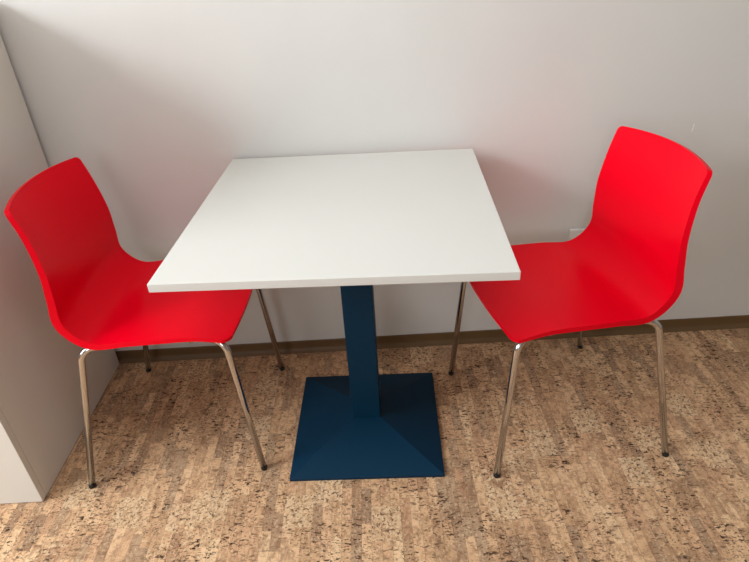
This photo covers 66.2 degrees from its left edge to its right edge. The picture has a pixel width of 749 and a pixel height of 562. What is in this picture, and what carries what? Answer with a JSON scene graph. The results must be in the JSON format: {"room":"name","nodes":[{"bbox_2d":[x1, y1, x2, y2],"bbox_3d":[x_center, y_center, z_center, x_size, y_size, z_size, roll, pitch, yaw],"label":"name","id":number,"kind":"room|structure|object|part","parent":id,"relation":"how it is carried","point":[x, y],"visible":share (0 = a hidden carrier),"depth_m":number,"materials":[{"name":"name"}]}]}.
{"room":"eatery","nodes":[
{"label":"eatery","id":0,"kind":"room"},
{"bbox_2d":[0,0,748,350],"bbox_3d":[0.322,-1.026,1.494,6.350,2.800,0.200,-3,31,0],"label":"wall","id":1,"kind":"structure","parent":0,"point":[156,99],"depth_m":1.67,"materials":[{"name":"paint"}]},
{"bbox_2d":[115,315,748,363],"bbox_3d":[0.397,0.205,2.114,6.350,0.047,0.016,-3,31,0],"label":"baseboard","id":2,"kind":"structure","parent":1,"relation":"attached to","point":[740,321],"depth_m":2.12,"materials":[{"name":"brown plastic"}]},
{"bbox_2d":[568,228,585,240],"bbox_3d":[0.689,-0.137,1.917,0.083,0.083,0.015,-3,31,0],"label":"wall socket","id":3,"kind":"object","parent":1,"relation":"attached to","point":[573,233],"visible":0.09,"depth_m":1.90,"materials":[{"name":"white plastic"}]},
{"bbox_2d":[0,328,748,561],"bbox_3d":[0.466,1.611,-0.071,6.750,0.100,5.612,-3,31,0],"label":"floor","id":4,"kind":"structure","parent":0,"point":[585,476],"depth_m":1.64,"materials":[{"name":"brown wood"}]},
{"bbox_2d":[0,35,118,503],"bbox_3d":[-1.415,-0.031,1.554,0.900,1.220,0.604,-3,31,0],"label":"storage cabinet","id":5,"kind":"object","parent":4,"relation":"on","point":[41,418],"visible":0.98,"depth_m":1.59,"materials":[{"name":"white laminate"}]},
{"bbox_3d":[-1.183,0.105,1.302,0.448,1.217,0.020,-3,31,0],"label":"door","id":6,"kind":"part","parent":5,"relation":"part of","materials":[{"name":"white laminate"}]},
{"bbox_2d":[4,157,284,488],"bbox_3d":[-0.591,0.088,1.647,0.508,0.834,0.529,-3,31,1],"label":"shell chair","id":7,"kind":"object","parent":4,"relation":"on","point":[97,295],"visible":0.75,"depth_m":1.52,"materials":[{"name":"red plastic"}]},
{"bbox_3d":[-0.750,0.368,1.557,0.173,0.450,0.025,-17,34,-20],"label":"leg","id":8,"kind":"part","parent":7,"relation":"part of","materials":[{"name":"silver metal"}]},
{"bbox_3d":[-0.759,0.142,1.931,0.173,0.450,0.025,10,34,21],"label":"leg","id":9,"kind":"part","parent":7,"relation":"part of","materials":[{"name":"silver metal"}]},
{"bbox_3d":[-0.376,0.337,1.567,0.112,0.449,0.021,10,34,21],"label":"leg","id":10,"kind":"part","parent":7,"relation":"part of","materials":[{"name":"silver metal"}]},
{"bbox_3d":[-0.384,0.129,1.912,0.112,0.449,0.021,-16,33,-20],"label":"leg","id":11,"kind":"part","parent":7,"relation":"part of","materials":[{"name":"silver metal"}]},
{"bbox_2d":[147,149,520,480],"bbox_3d":[-0.057,0.127,1.610,0.724,0.750,0.727,-2,31,3],"label":"pedestal table","id":12,"kind":"object","parent":4,"relation":"on","point":[355,223],"visible":1,"depth_m":1.44,"materials":[{"name":"white laminate"}]},
{"bbox_3d":[-0.022,0.418,1.788,0.443,0.065,0.443,-2,31,3],"label":"plate","id":13,"kind":"part","parent":12,"relation":"part of","materials":[{"name":"blue metal"}]},
{"bbox_2d":[448,126,712,477],"bbox_3d":[0.521,0.044,1.607,0.508,0.834,0.529,-8,31,-7],"label":"shell chair","id":14,"kind":"object","parent":4,"relation":"on","point":[627,267],"visible":0.83,"depth_m":1.50,"materials":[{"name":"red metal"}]},
{"bbox_3d":[0.297,0.126,1.848,0.112,0.449,0.021,5,32,14],"label":"leg","id":15,"kind":"part","parent":14,"relation":"part of","materials":[{"name":"silver metal"}]},
{"bbox_3d":[0.367,0.329,1.506,0.112,0.449,0.021,-22,36,-27],"label":"leg","id":16,"kind":"part","parent":14,"relation":"part of","materials":[{"name":"silver metal"}]},
{"bbox_3d":[0.664,0.068,1.908,0.173,0.450,0.025,-22,36,-28],"label":"leg","id":17,"kind":"part","parent":14,"relation":"part of","materials":[{"name":"silver metal"}]},
{"bbox_3d":[0.739,0.288,1.538,0.173,0.450,0.025,5,32,14],"label":"leg","id":18,"kind":"part","parent":14,"relation":"part of","materials":[{"name":"silver metal"}]}
]}

